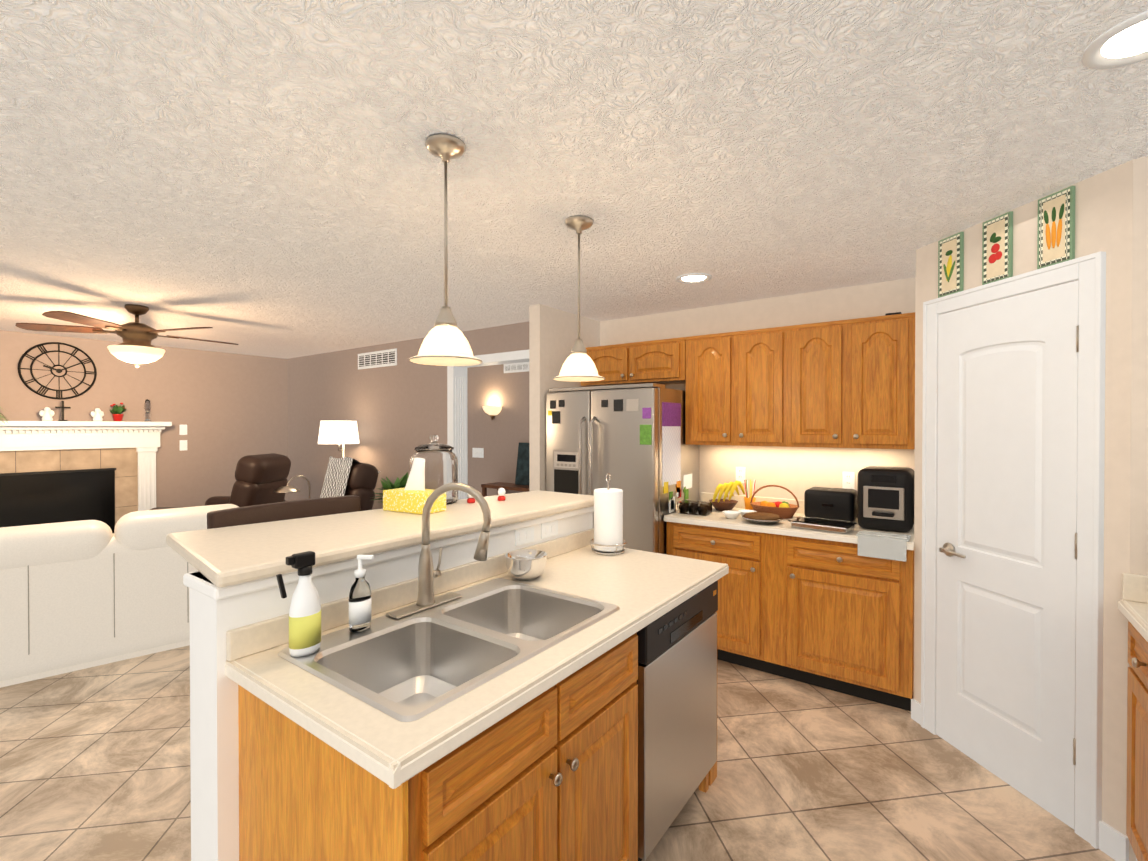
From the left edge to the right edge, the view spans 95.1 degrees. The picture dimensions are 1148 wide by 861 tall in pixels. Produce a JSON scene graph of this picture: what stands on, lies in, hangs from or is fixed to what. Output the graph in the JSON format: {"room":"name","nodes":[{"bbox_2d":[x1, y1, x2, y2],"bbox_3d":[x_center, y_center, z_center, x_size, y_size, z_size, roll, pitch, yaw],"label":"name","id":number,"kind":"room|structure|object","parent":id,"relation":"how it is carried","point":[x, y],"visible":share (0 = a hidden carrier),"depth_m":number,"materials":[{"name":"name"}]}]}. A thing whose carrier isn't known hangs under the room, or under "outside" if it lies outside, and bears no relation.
{"room":"kitchen and living room","nodes":[
{"label":"kitchen and living room","id":0,"kind":"room"},
{"bbox_2d":[0,330,287,506],"bbox_3d":[-5.449,0.261,4.870,0.100,2.400,8.600,0,1,36],"label":"wall","id":1,"kind":"structure","parent":0,"point":[229,410],"depth_m":6.03,"materials":[{"name":"beige paint"}]},
{"bbox_2d":[18,342,96,398],"bbox_3d":[-5.117,-0.592,5.215,0.016,0.568,0.568,0,1,36],"label":"ring","id":2,"kind":"object","parent":1,"relation":"attached to","point":[29,387],"visible":1,"depth_m":5.17,"materials":[{"name":"metal"}]},
{"bbox_2d":[30,350,85,390],"bbox_3d":[-5.117,-0.592,5.215,0.012,0.404,0.404,0,1,36],"label":"ring","id":3,"kind":"object","parent":2,"relation":"attached to","point":[39,355],"visible":1,"depth_m":5.20,"materials":[{"name":"metal"}]},
{"bbox_2d":[179,425,186,434],"bbox_3d":[-4.513,-0.009,6.063,0.006,0.120,0.075,0,1,36],"label":"switch","id":4,"kind":"object","parent":1,"relation":"attached to","point":[183,431],"depth_m":6.06,"materials":[{"name":"white plastic"}]},
{"bbox_2d":[180,440,186,450],"bbox_3d":[-4.510,0.171,6.063,0.013,0.120,0.075,0,1,36],"label":"switch","id":5,"kind":"object","parent":1,"relation":"attached to","point":[183,443],"depth_m":6.06,"materials":[{"name":"white plastic"}]},
{"bbox_2d":[287,321,528,509],"bbox_3d":[-2.014,0.253,5.783,4.380,2.400,0.140,0,1,36],"label":"wall","id":6,"kind":"structure","parent":0,"point":[398,412],"depth_m":5.85,"materials":[{"name":"brown paint"}]},
{"bbox_2d":[358,348,396,369],"bbox_3d":[-2.184,-0.787,5.805,0.730,0.180,0.010,0,1,36],"label":"air vent","id":7,"kind":"object","parent":6,"relation":"in","point":[382,358],"visible":1,"depth_m":5.79,"materials":[{"name":"white metal"}]},
{"bbox_2d":[447,366,452,451],"bbox_3d":[-1.194,0.381,5.088,0.075,2.155,0.019,0,1,36],"label":"trim","id":8,"kind":"structure","parent":6,"relation":"attached to","point":[449,410],"depth_m":5.08,"materials":[{"name":"white paint"}]},
{"bbox_2d":[455,376,456,456],"bbox_3d":[-1.137,0.419,5.077,0.008,1.880,0.018,0,1,36],"label":"trim","id":9,"kind":"structure","parent":6,"relation":"attached to","point":[456,416],"depth_m":5.07,"materials":[{"name":"paint"}]},
{"bbox_2d":[458,377,459,499],"bbox_3d":[-1.119,0.419,5.101,0.008,1.880,0.018,0,1,36],"label":"trim","id":10,"kind":"structure","parent":6,"relation":"attached to","point":[458,435],"depth_m":5.09,"materials":[{"name":"paint"}]},
{"bbox_2d":[452,366,467,498],"bbox_3d":[-1.112,0.419,5.128,0.013,2.080,0.180,0,1,36],"label":"trim","id":11,"kind":"structure","parent":6,"relation":"attached to","point":[457,372],"depth_m":5.09,"materials":[{"name":"white paint"}]},
{"bbox_2d":[460,377,461,498],"bbox_3d":[-1.101,0.419,5.125,0.008,1.880,0.018,0,1,36],"label":"trim","id":12,"kind":"structure","parent":6,"relation":"attached to","point":[460,434],"depth_m":5.12,"materials":[{"name":"wood"}]},
{"bbox_2d":[462,377,464,498],"bbox_3d":[-1.084,0.418,5.149,0.008,1.880,0.018,0,1,36],"label":"trim","id":13,"kind":"structure","parent":6,"relation":"attached to","point":[463,432],"depth_m":5.14,"materials":[{"name":"wood"}]},
{"bbox_2d":[465,377,466,498],"bbox_3d":[-1.066,0.418,5.174,0.008,1.880,0.018,0,1,36],"label":"trim","id":14,"kind":"structure","parent":6,"relation":"attached to","point":[465,434],"depth_m":5.17,"materials":[{"name":"paint"}]},
{"bbox_2d":[457,357,528,367],"bbox_3d":[-0.680,-0.624,4.805,1.080,0.013,0.180,0,1,36],"label":"trim","id":15,"kind":"structure","parent":6,"relation":"attached to","point":[508,361],"depth_m":4.77,"materials":[{"name":"wood"}]},
{"bbox_2d":[474,350,528,362],"bbox_3d":[-0.728,-0.656,4.740,1.080,0.075,0.019,0,1,36],"label":"trim","id":16,"kind":"structure","parent":6,"relation":"attached to","point":[506,355],"depth_m":4.65,"materials":[{"name":"wood"}]},
{"bbox_2d":[414,483,493,554],"bbox_3d":[-0.389,0.363,1.676,0.232,0.394,0.131,0,1,36],"label":"faucet","id":17,"kind":"object","parent":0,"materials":[{"name":"silver metal"}]},
{"bbox_2d":[467,364,528,495],"bbox_3d":[-0.766,0.246,6.717,5.300,2.400,0.100,0,1,36],"label":"wall","id":18,"kind":"structure","parent":0,"point":[500,437],"depth_m":6.84,"materials":[{"name":"beige paint"}]},
{"bbox_2d":[472,448,483,457],"bbox_3d":[-1.279,0.300,7.019,0.210,0.125,0.015,0,1,36],"label":"light switch","id":19,"kind":"object","parent":18,"relation":"attached to","point":[477,452],"visible":1,"depth_m":7.01,"materials":[{"name":"white plastic"}]},
{"bbox_2d":[482,405,502,419],"bbox_3d":[-1.090,-0.230,6.794,0.310,0.190,0.151,0,1,36],"label":"sconce","id":20,"kind":"object","parent":18,"relation":"attached to","point":[492,411],"visible":1,"depth_m":6.75,"materials":[{"name":"beige"}]},
{"bbox_2d":[504,362,528,372],"bbox_3d":[-0.641,-0.793,6.549,0.650,0.120,0.010,0,1,36],"label":"air vent","id":21,"kind":"object","parent":18,"relation":"in","point":[516,367],"visible":0.58,"depth_m":6.60,"materials":[{"name":"metal"}]},
{"bbox_2d":[0,645,1114,860],"bbox_3d":[-1.836,1.508,2.682,8.730,0.060,9.700,0,1,36],"label":"floor","id":22,"kind":"structure","parent":0,"point":[95,763],"depth_m":2.20,"materials":[{"name":"tile"}]},
{"bbox_2d":[0,399,171,532],"bbox_3d":[-5.019,0.563,5.135,0.544,1.791,1.768,0,1,36],"label":"fireplace","id":23,"kind":"object","parent":22,"relation":"on","point":[98,468],"visible":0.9,"depth_m":5.30,"materials":[{"name":"wood"}]},
{"bbox_2d":[0,421,171,425],"bbox_3d":[-5.041,-0.067,5.164,0.209,0.050,1.740,0,1,36],"label":"shelf","id":24,"kind":"object","parent":23,"relation":"attached to","point":[2,423],"depth_m":5.21,"materials":[{"name":"white wood"}]},
{"bbox_2d":[112,414,123,420],"bbox_3d":[-4.793,-0.133,5.514,0.094,0.076,0.094,0,1,36],"label":"pot","id":25,"kind":"object","parent":23,"relation":"on","point":[116,417],"depth_m":5.49,"materials":[{"name":"ceramic"}]},
{"bbox_2d":[110,405,125,413],"bbox_3d":[-4.803,-0.215,5.527,0.133,0.117,0.157,0,1,36],"label":"plant","id":26,"kind":"object","parent":25,"relation":"in","point":[116,409],"depth_m":5.50,"materials":[{"name":"green plant"}]},
{"bbox_2d":[0,504,238,687],"bbox_3d":[-3.214,1.013,3.663,1.620,0.915,0.982,0,1,-42],"label":"sofa","id":27,"kind":"object","parent":22,"relation":"on","point":[79,595],"visible":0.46,"depth_m":3.24,"materials":[{"name":"beige leather"}]},
{"bbox_2d":[0,520,111,569],"bbox_3d":[-3.316,0.721,3.201,0.539,0.265,0.787,0,1,36],"label":"pillow","id":28,"kind":"object","parent":27,"relation":"on","point":[83,544],"depth_m":3.15,"materials":[{"name":"beige leather"}]},
{"bbox_2d":[114,504,238,549],"bbox_3d":[-2.745,0.692,3.708,0.539,0.275,0.787,0,1,36],"label":"pillow","id":29,"kind":"object","parent":27,"relation":"on","point":[148,529],"depth_m":3.46,"materials":[{"name":"white fabric"}]},
{"bbox_2d":[150,453,290,509],"bbox_3d":[-3.717,0.823,5.625,1.108,1.137,1.029,0,0,1],"label":"recliner","id":30,"kind":"object","parent":22,"relation":"on","point":[260,478],"visible":0.23,"depth_m":5.39,"materials":[{"name":"brown leather"}]},
{"bbox_2d":[207,495,360,528],"bbox_3d":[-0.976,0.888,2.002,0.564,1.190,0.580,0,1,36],"label":"sofa","id":31,"kind":"object","parent":22,"relation":"on","point":[276,511],"visible":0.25,"depth_m":2.11,"materials":[{"name":"brown leather"}]},
{"bbox_2d":[274,476,309,498],"bbox_3d":[-2.933,0.967,5.564,0.250,0.977,0.465,0,1,36],"label":"reading lamp","id":32,"kind":"object","parent":22,"relation":"on","point":[286,489],"visible":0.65,"depth_m":5.43,"materials":[{"name":"silver metal"}]},
{"bbox_2d":[318,421,358,457],"bbox_3d":[-2.574,0.674,5.749,0.420,1.560,0.420,0,1,36],"label":"floor lamp","id":33,"kind":"object","parent":22,"relation":"on","point":[343,433],"visible":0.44,"depth_m":5.58,"materials":[{"name":"white fabric"}]},
{"bbox_2d":[320,456,380,510],"bbox_3d":[-2.462,0.830,5.009,0.980,1.139,1.094,0,1,41],"label":"recliner","id":34,"kind":"object","parent":22,"relation":"on","point":[346,476],"visible":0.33,"depth_m":5.09,"materials":[{"name":"brown leather"}]},
{"bbox_2d":[183,503,728,860],"bbox_3d":[-0.189,0.933,1.832,0.910,1.104,1.690,0,1,36],"label":"kitchen island","id":35,"kind":"object","parent":22,"relation":"on","point":[466,696],"depth_m":1.38,"materials":[{"name":"brown wood"}]},
{"bbox_2d":[276,551,320,656],"bbox_3d":[-0.703,0.443,1.342,0.061,0.255,0.108,0,1,36],"label":"spray bottle","id":36,"kind":"object","parent":35,"relation":"on","point":[305,623],"visible":1,"depth_m":1.33,"materials":[{"name":"white plastic"}]},
{"bbox_2d":[349,555,373,631],"bbox_3d":[-0.608,0.463,1.502,0.059,0.212,0.066,0,1,36],"label":"soap pump","id":37,"kind":"object","parent":35,"relation":"on","point":[360,618],"visible":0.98,"depth_m":1.49,"materials":[{"name":"white plastic"}]},
{"bbox_2d":[349,577,370,631],"bbox_3d":[-0.614,0.494,1.507,0.044,0.150,0.064,0,1,36],"label":"bottle","id":38,"kind":"object","parent":37,"relation":"attached to","point":[360,591],"depth_m":1.49,"materials":[{"name":"clear plastic"}]},
{"bbox_2d":[166,491,593,582],"bbox_3d":[-0.625,0.358,2.168,0.679,0.040,1.732,0,1,36],"label":"island countertop","id":39,"kind":"structure","parent":35,"relation":"on","point":[223,554],"depth_m":1.69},
{"bbox_2d":[383,458,445,513],"bbox_3d":[-0.671,0.225,2.208,0.240,0.224,0.124,0,1,28],"label":"tissue box","id":40,"kind":"object","parent":39,"relation":"on","point":[412,495],"visible":0.88,"depth_m":2.18,"materials":[{"name":"yellow cardboard"}]},
{"bbox_2d":[410,435,457,504],"bbox_3d":[-0.650,0.177,2.440,0.216,0.315,0.216,0,1,36],"label":"glass jar","id":41,"kind":"object","parent":39,"relation":"on","point":[441,464],"visible":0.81,"depth_m":2.36,"materials":[{"name":"clear glass"}]},
{"bbox_2d":[467,493,474,502],"bbox_3d":[-0.478,0.305,2.439,0.040,0.060,0.040,0,1,36],"label":"figurine","id":42,"kind":"object","parent":39,"relation":"on","point":[470,499],"visible":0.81,"depth_m":2.42,"materials":[{"name":"red paint"}]},
{"bbox_2d":[498,488,505,500],"bbox_3d":[-0.347,0.304,2.517,0.040,0.060,0.040,0,1,36],"label":"figurine","id":43,"kind":"object","parent":39,"relation":"on","point":[501,493],"visible":1,"depth_m":2.50,"materials":[{"name":"red paint"}]},
{"bbox_2d":[226,528,593,660],"bbox_3d":[-0.383,0.536,1.982,0.020,0.075,1.650,0,1,36],"label":"backsplash","id":44,"kind":"structure","parent":35,"relation":"attached to","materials":[{"name":"laminate"}]},
{"bbox_2d":[278,578,619,721],"bbox_3d":[-0.310,0.670,1.534,0.560,0.200,0.830,0,1,36],"label":"sink","id":45,"kind":"object","parent":35,"relation":"in","point":[414,662],"depth_m":1.53,"materials":[{"name":"silver metal"}]},
{"bbox_2d":[515,526,533,545],"bbox_3d":[-0.210,0.446,2.231,0.006,0.072,0.118,0,1,36],"label":"outlet","id":46,"kind":"object","parent":35,"relation":"attached to","point":[524,535],"depth_m":2.23,"materials":[{"name":"white plastic"}]},
{"bbox_2d":[505,549,546,580],"bbox_3d":[-0.186,0.527,2.043,0.164,0.090,0.164,0,1,36],"label":"steel bowl","id":47,"kind":"object","parent":35,"relation":"on","point":[526,565],"visible":1,"depth_m":1.99,"materials":[{"name":"silver metal"}]},
{"bbox_2d":[541,520,557,538],"bbox_3d":[-0.110,0.445,2.369,0.006,0.072,0.118,0,1,36],"label":"outlet","id":48,"kind":"object","parent":35,"relation":"attached to","point":[549,528],"depth_m":2.36,"materials":[{"name":"white plastic"}]},
{"bbox_2d":[589,473,626,554],"bbox_3d":[0.161,0.384,2.469,0.178,0.368,0.178,0,1,36],"label":"paper towel","id":49,"kind":"object","parent":35,"relation":"on","point":[608,519],"visible":1,"depth_m":2.41,"materials":[{"name":"white paper"}]},
{"bbox_2d":[637,581,717,860],"bbox_3d":[0.131,1.048,2.116,0.697,0.870,0.625,0,1,36],"label":"dishwasher","id":50,"kind":"object","parent":35,"relation":"in","point":[677,680],"depth_m":1.84,"materials":[{"name":"silver metal"}]},
{"bbox_2d":[481,482,528,496],"bbox_3d":[-0.658,1.059,6.361,1.000,0.780,0.320,0,1,36],"label":"console table","id":51,"kind":"object","parent":22,"relation":"on","point":[509,486],"visible":0.35,"depth_m":6.38,"materials":[{"name":"brown wood"}]},
{"bbox_2d":[515,443,528,484],"bbox_3d":[-0.528,0.410,6.357,0.490,0.518,0.173,0,1,36],"label":"painting","id":52,"kind":"object","parent":51,"relation":"on","point":[522,473],"visible":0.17,"depth_m":6.46,"materials":[{"name":"teal paper"}]},
{"bbox_2d":[546,383,698,553],"bbox_3d":[0.351,0.578,3.913,0.902,1.780,0.805,0,1,36],"label":"refrigerator","id":53,"kind":"object","parent":22,"relation":"on","point":[630,438],"visible":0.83,"depth_m":3.57,"materials":[{"name":"silver metal"}]},
{"bbox_2d":[667,524,775,674],"bbox_3d":[1.069,1.036,3.533,0.694,0.870,0.617,0,1,36],"label":"base cabinet","id":54,"kind":"object","parent":22,"relation":"on","point":[746,612],"depth_m":3.20,"materials":[{"name":"brown wood"}]},
{"bbox_2d":[776,536,913,710],"bbox_3d":[1.627,1.040,3.126,0.688,0.870,0.617,0,1,36],"label":"base cabinet","id":55,"kind":"object","parent":22,"relation":"on","point":[833,611],"depth_m":2.86,"materials":[{"name":"brown wood"}]},
{"bbox_2d":[664,505,913,551],"bbox_3d":[1.343,0.583,3.320,1.384,0.040,0.633,0,1,36],"label":"countertop","id":56,"kind":"structure","parent":55,"relation":"on","point":[716,519],"depth_m":3.12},
{"bbox_2d":[676,500,711,515],"bbox_3d":[0.814,0.522,3.554,0.210,0.075,0.140,0,1,31],"label":"spice rack","id":57,"kind":"object","parent":56,"relation":"on","point":[694,507],"visible":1,"depth_m":3.50,"materials":[{"name":"black glass"}]},
{"bbox_2d":[709,481,744,510],"bbox_3d":[1.062,0.452,3.669,0.235,0.214,0.200,0,1,36],"label":"bowl","id":58,"kind":"object","parent":56,"relation":"on","point":[720,504],"visible":1,"depth_m":3.63,"materials":[{"name":"yellow food"}]},
{"bbox_2d":[722,510,740,518],"bbox_3d":[1.009,0.541,3.362,0.114,0.040,0.112,0,1,36],"label":"bowl","id":59,"kind":"object","parent":56,"relation":"on","point":[729,514],"visible":0.98,"depth_m":3.33,"materials":[{"name":"ceramic"}]},
{"bbox_2d":[744,480,755,509],"bbox_3d":[1.207,0.449,3.601,0.076,0.220,0.076,0,1,36],"label":"cup","id":60,"kind":"object","parent":56,"relation":"on","point":[747,500],"visible":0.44,"depth_m":3.58,"materials":[{"name":"red paint"}]},
{"bbox_2d":[741,512,782,524],"bbox_3d":[1.153,0.537,3.220,0.240,0.050,0.240,0,1,36],"label":"plate","id":61,"kind":"object","parent":56,"relation":"on","point":[763,518],"visible":1,"depth_m":3.15,"materials":[{"name":"brown food"}]},
{"bbox_2d":[750,485,798,518],"bbox_3d":[1.312,0.458,3.438,0.312,0.206,0.232,0,1,36],"label":"fruit basket","id":62,"kind":"object","parent":56,"relation":"on","point":[784,510],"visible":1,"depth_m":3.37,"materials":[{"name":"brown wicker"}]},
{"bbox_2d":[788,516,856,533],"bbox_3d":[1.428,0.543,3.021,0.320,0.042,0.190,0,1,42],"label":"foil tray","id":63,"kind":"object","parent":56,"relation":"on","point":[829,525],"visible":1,"depth_m":2.98,"materials":[{"name":"white metal"}]},
{"bbox_2d":[804,487,856,521],"bbox_3d":[1.610,0.464,3.288,0.280,0.196,0.232,0,1,36],"label":"toaster","id":64,"kind":"object","parent":56,"relation":"on","point":[839,504],"visible":0.92,"depth_m":3.20,"materials":[{"name":"black plastic"}]},
{"bbox_2d":[856,530,910,561],"bbox_3d":[1.647,0.608,2.796,0.240,0.115,0.166,0,1,36],"label":"dish towel","id":65,"kind":"object","parent":56,"relation":"on","point":[889,546],"visible":0.98,"depth_m":2.73,"materials":[{"name":"white fabric"}]},
{"bbox_2d":[857,466,914,531],"bbox_3d":[1.810,0.392,3.043,0.270,0.345,0.372,0,1,36],"label":"air fryer","id":66,"kind":"object","parent":56,"relation":"on","point":[885,498],"visible":0.96,"depth_m":2.93,"materials":[{"name":"black plastic"}]},
{"bbox_2d":[1126,621,1147,860],"bbox_3d":[1.867,1.055,1.234,0.638,0.870,0.912,0,1,36],"label":"base cabinet","id":67,"kind":"object","parent":22,"relation":"on","point":[1137,688],"depth_m":1.67,"materials":[{"name":"brown wood"}]},
{"bbox_2d":[1118,600,1147,644],"bbox_3d":[1.860,0.600,1.234,0.654,0.040,0.914,0,1,36],"label":"countertop","id":68,"kind":"structure","parent":67,"relation":"on","point":[1136,612],"depth_m":1.67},
{"bbox_3d":[-1.608,1.161,4.802,0.440,0.600,0.440,0,1,36],"label":"side table","id":69,"kind":"object","parent":22,"relation":"on","visible":0},
{"bbox_2d":[371,472,408,502],"bbox_3d":[-1.611,0.619,4.830,0.504,0.483,0.491,0,1,36],"label":"pothos","id":70,"kind":"object","parent":69,"relation":"on","point":[388,484],"visible":0.12,"depth_m":4.75,"materials":[{"name":"green plant"}]},
{"bbox_2d":[529,304,599,490],"bbox_3d":[-0.025,0.265,4.268,0.100,2.400,0.910,0,1,36],"label":"wall","id":71,"kind":"structure","parent":0,"point":[553,334],"depth_m":3.92,"materials":[{"name":"beige paint"}]},
{"bbox_2d":[0,0,1147,358],"bbox_3d":[-1.836,-0.952,2.663,8.730,0.060,9.700,0,1,36],"label":"ceiling","id":72,"kind":"structure","parent":0,"point":[264,178],"depth_m":1.71,"materials":[{"name":"white paint"}]},
{"bbox_2d":[15,304,237,367],"bbox_3d":[-3.253,-0.702,3.983,1.324,0.460,1.276,0,1,36],"label":"ceiling fan","id":73,"kind":"object","parent":72,"relation":"hanging from","point":[136,347],"visible":1,"depth_m":3.83,"materials":[{"name":"brown wood"}]},
{"bbox_2d":[408,133,482,365],"bbox_3d":[-0.409,-0.566,1.677,0.231,0.694,0.231,0,1,36],"label":"pendant light","id":74,"kind":"object","parent":72,"relation":"hanging from","point":[445,342],"visible":1,"depth_m":1.65,"materials":[{"name":"white glass"}]},
{"bbox_2d":[434,306,456,326],"bbox_3d":[-0.409,-0.362,1.679,0.072,0.064,0.072,0,1,36],"label":"socket","id":75,"kind":"object","parent":74,"relation":"attached to","point":[445,318],"depth_m":1.66,"materials":[{"name":"silver metal"}]},
{"bbox_2d":[553,215,604,381],"bbox_3d":[0.022,-0.571,2.303,0.231,0.694,0.231,0,1,36],"label":"pendant light","id":76,"kind":"object","parent":72,"relation":"hanging from","point":[578,365],"visible":1,"depth_m":2.27,"materials":[{"name":"white glass"}]},
{"bbox_2d":[571,339,586,353],"bbox_3d":[0.022,-0.367,2.305,0.072,0.064,0.072,0,1,36],"label":"socket","id":77,"kind":"object","parent":76,"relation":"attached to","point":[578,348],"depth_m":2.28,"materials":[{"name":"silver metal"}]},
{"bbox_2d":[676,273,711,283],"bbox_3d":[0.727,-0.921,3.185,0.214,0.010,0.214,0,1,36],"label":"recessed light","id":78,"kind":"object","parent":72,"relation":"in","point":[691,278],"visible":0.98,"depth_m":3.19,"materials":[{"name":"beige"}]},
{"bbox_2d":[1081,10,1147,69],"bbox_3d":[1.317,-0.905,1.209,0.214,0.010,0.214,0,1,36],"label":"recessed light","id":79,"kind":"object","parent":72,"relation":"in","point":[1123,43],"visible":1,"depth_m":1.24,"materials":[{"name":"beige"}]},
{"bbox_2d":[600,277,915,500],"bbox_3d":[1.147,0.268,3.915,2.410,2.400,0.100,0,1,36],"label":"wall","id":80,"kind":"structure","parent":0,"point":[797,472],"depth_m":3.64,"materials":[{"name":"beige paint"}]},
{"bbox_2d":[581,343,628,386],"bbox_3d":[0.322,-0.514,4.249,0.455,0.300,0.316,0,1,36],"label":"upper cabinet","id":81,"kind":"object","parent":80,"relation":"attached to","point":[611,362],"depth_m":4.09,"materials":[{"name":"brown wood"}]},
{"bbox_2d":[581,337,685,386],"bbox_3d":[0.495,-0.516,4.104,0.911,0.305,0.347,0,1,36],"label":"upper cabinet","id":82,"kind":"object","parent":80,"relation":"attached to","point":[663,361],"depth_m":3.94,"materials":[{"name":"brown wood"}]},
{"bbox_2d":[629,337,680,384],"bbox_3d":[0.689,-0.512,3.982,0.452,0.300,0.316,0,1,36],"label":"upper cabinet","id":83,"kind":"object","parent":80,"relation":"attached to","point":[654,361],"depth_m":3.86,"materials":[{"name":"brown wood"}]},
{"bbox_2d":[681,326,788,446],"bbox_3d":[1.156,-0.280,3.644,0.693,0.759,0.316,0,1,36],"label":"upper cabinet","id":84,"kind":"object","parent":80,"relation":"attached to","point":[737,383],"depth_m":3.51,"materials":[{"name":"brown wood"}]},
{"bbox_2d":[736,467,744,482],"bbox_3d":[1.206,0.322,3.802,0.070,0.115,0.008,0,1,36],"label":"outlet","id":85,"kind":"object","parent":80,"relation":"attached to","point":[740,471],"depth_m":3.80,"materials":[{"name":"white plastic"}]},
{"bbox_2d":[701,492,856,519],"bbox_3d":[1.523,0.516,3.567,1.384,0.090,0.020,0,1,36],"label":"backsplash","id":86,"kind":"structure","parent":80,"relation":"attached to","point":[705,497],"depth_m":3.78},
{"bbox_2d":[842,472,854,488],"bbox_3d":[1.772,0.325,3.390,0.070,0.115,0.008,0,1,36],"label":"outlet","id":87,"kind":"object","parent":80,"relation":"attached to","point":[848,480],"depth_m":3.39,"materials":[{"name":"white plastic"}]},
{"bbox_2d":[789,312,914,448],"bbox_3d":[1.715,-0.294,3.237,0.689,0.794,0.316,0,1,36],"label":"upper cabinet","id":88,"kind":"object","parent":80,"relation":"attached to","point":[849,383],"depth_m":3.09,"materials":[{"name":"brown wood"}]},
{"bbox_2d":[913,156,1147,860],"bbox_3d":[2.274,0.281,2.328,1.280,2.400,1.340,0,1,36],"label":"wall","id":89,"kind":"structure","parent":0,"point":[1111,213],"depth_m":1.82,"materials":[{"name":"beige paint"}]},
{"bbox_2d":[911,699,920,724],"bbox_3d":[1.743,1.428,2.660,0.013,0.100,0.075,0,0,-9],"label":"baseboard","id":90,"kind":"structure","parent":89,"relation":"attached to","point":[915,710],"depth_m":2.67,"materials":[{"name":"wood"}]},
{"bbox_2d":[921,302,926,727],"bbox_3d":[1.744,0.421,2.605,0.025,2.115,0.018,0,0,-9],"label":"trim","id":91,"kind":"structure","parent":89,"relation":"attached to","point":[923,521],"depth_m":2.60,"materials":[{"name":"white wood"}]},
{"bbox_2d":[925,302,939,734],"bbox_3d":[1.752,0.423,2.575,0.019,2.111,0.072,0,0,-9],"label":"trim","id":92,"kind":"structure","parent":89,"relation":"attached to","point":[931,511],"depth_m":2.56,"materials":[{"name":"white wood"}]},
{"bbox_2d":[938,232,963,297],"bbox_3d":[1.768,-0.774,2.467,0.017,0.275,0.125,0,0,-9],"label":"framed picture","id":93,"kind":"object","parent":89,"relation":"attached to","point":[950,249],"depth_m":2.45,"materials":[{"name":"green paper"}]},
{"bbox_2d":[982,211,1012,284],"bbox_3d":[1.804,-0.772,2.239,0.017,0.275,0.125,0,0,-9],"label":"framed picture","id":94,"kind":"object","parent":89,"relation":"attached to","point":[997,236],"depth_m":2.23,"materials":[{"name":"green paper"}]},
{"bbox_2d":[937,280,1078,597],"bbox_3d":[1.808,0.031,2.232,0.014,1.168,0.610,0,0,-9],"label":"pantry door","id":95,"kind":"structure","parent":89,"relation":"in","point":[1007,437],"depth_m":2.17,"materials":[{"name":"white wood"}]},
{"bbox_2d":[939,543,954,556],"bbox_3d":[1.753,0.560,2.465,0.062,0.064,0.062,0,1,36],"label":"rose","id":96,"kind":"object","parent":95,"relation":"attached to","point":[949,546],"visible":0.73,"depth_m":2.46,"materials":[{"name":"silver metal"}]},
{"bbox_2d":[940,548,965,557],"bbox_3d":[1.734,0.561,2.404,0.022,0.022,0.117,0,0,-9],"label":"door lever","id":97,"kind":"object","parent":96,"relation":"attached to","point":[944,550],"visible":0.96,"depth_m":2.40,"materials":[{"name":"silver metal"}]},
{"bbox_2d":[924,251,1105,313],"bbox_3d":[1.806,-0.593,2.226,0.019,0.072,0.618,0,0,-9],"label":"trim","id":98,"kind":"structure","parent":89,"relation":"attached to","point":[1062,275],"depth_m":2.16,"materials":[{"name":"white wood"}]},
{"bbox_2d":[1037,186,1074,268],"bbox_3d":[1.841,-0.770,2.007,0.017,0.275,0.125,0,0,-9],"label":"framed picture","id":99,"kind":"object","parent":89,"relation":"attached to","point":[1056,231],"depth_m":2.00,"materials":[{"name":"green paper"}]},
{"bbox_2d":[1075,258,1094,843],"bbox_3d":[1.859,0.429,1.894,0.019,2.111,0.072,0,0,-9],"label":"trim","id":100,"kind":"structure","parent":89,"relation":"attached to","point":[1085,498],"depth_m":1.90,"materials":[{"name":"white wood"}]},
{"bbox_2d":[1091,252,1105,848],"bbox_3d":[1.861,0.427,1.863,0.025,2.115,0.018,0,0,-9],"label":"trim","id":101,"kind":"structure","parent":89,"relation":"attached to","point":[1098,533],"depth_m":1.86,"materials":[{"name":"white wood"}]},
{"bbox_2d":[1099,821,1128,860],"bbox_3d":[1.875,1.435,1.823,0.013,0.100,0.080,0,0,-9],"label":"baseboard","id":102,"kind":"structure","parent":89,"relation":"attached to","point":[1114,843],"depth_m":1.82,"materials":[{"name":"white wood"}]},
{"bbox_2d":[1122,573,1147,604],"bbox_3d":[2.118,0.532,1.599,0.628,0.090,0.019,0,1,36],"label":"backsplash","id":103,"kind":"structure","parent":89,"relation":"attached to","point":[1134,587],"depth_m":1.76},
{"bbox_3d":[1.855,1.184,1.935,0.019,0.090,0.019,0,1,36],"label":"pantry door hinge","id":104,"kind":"object","parent":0,"visible":0},
{"bbox_2d":[1073,738,1075,764],"bbox_3d":[1.846,1.184,1.934,0.010,0.096,0.010,0,1,36],"label":"pin","id":105,"kind":"object","parent":104,"relation":"attached to","point":[1074,751],"visible":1,"depth_m":1.93,"materials":[{"name":"silver metal"}]},
{"bbox_3d":[1.855,0.424,1.929,0.019,0.090,0.019,0,1,36],"label":"pantry door hinge","id":106,"kind":"object","parent":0,"visible":0},
{"bbox_2d":[1075,533,1076,558],"bbox_3d":[1.846,0.424,1.928,0.010,0.096,0.010,0,1,36],"label":"pin","id":107,"kind":"object","parent":106,"relation":"attached to","point":[1075,545],"visible":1,"depth_m":1.93,"materials":[{"name":"silver metal"}]},
{"bbox_3d":[1.855,-0.336,1.923,0.019,0.090,0.019,0,1,36],"label":"pantry door hinge","id":108,"kind":"object","parent":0,"visible":0},
{"bbox_2d":[1076,325,1078,351],"bbox_3d":[1.846,-0.336,1.922,0.010,0.096,0.010,0,1,36],"label":"pin","id":109,"kind":"object","parent":108,"relation":"attached to","point":[1077,338],"visible":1,"depth_m":1.92,"materials":[{"name":"silver metal"}]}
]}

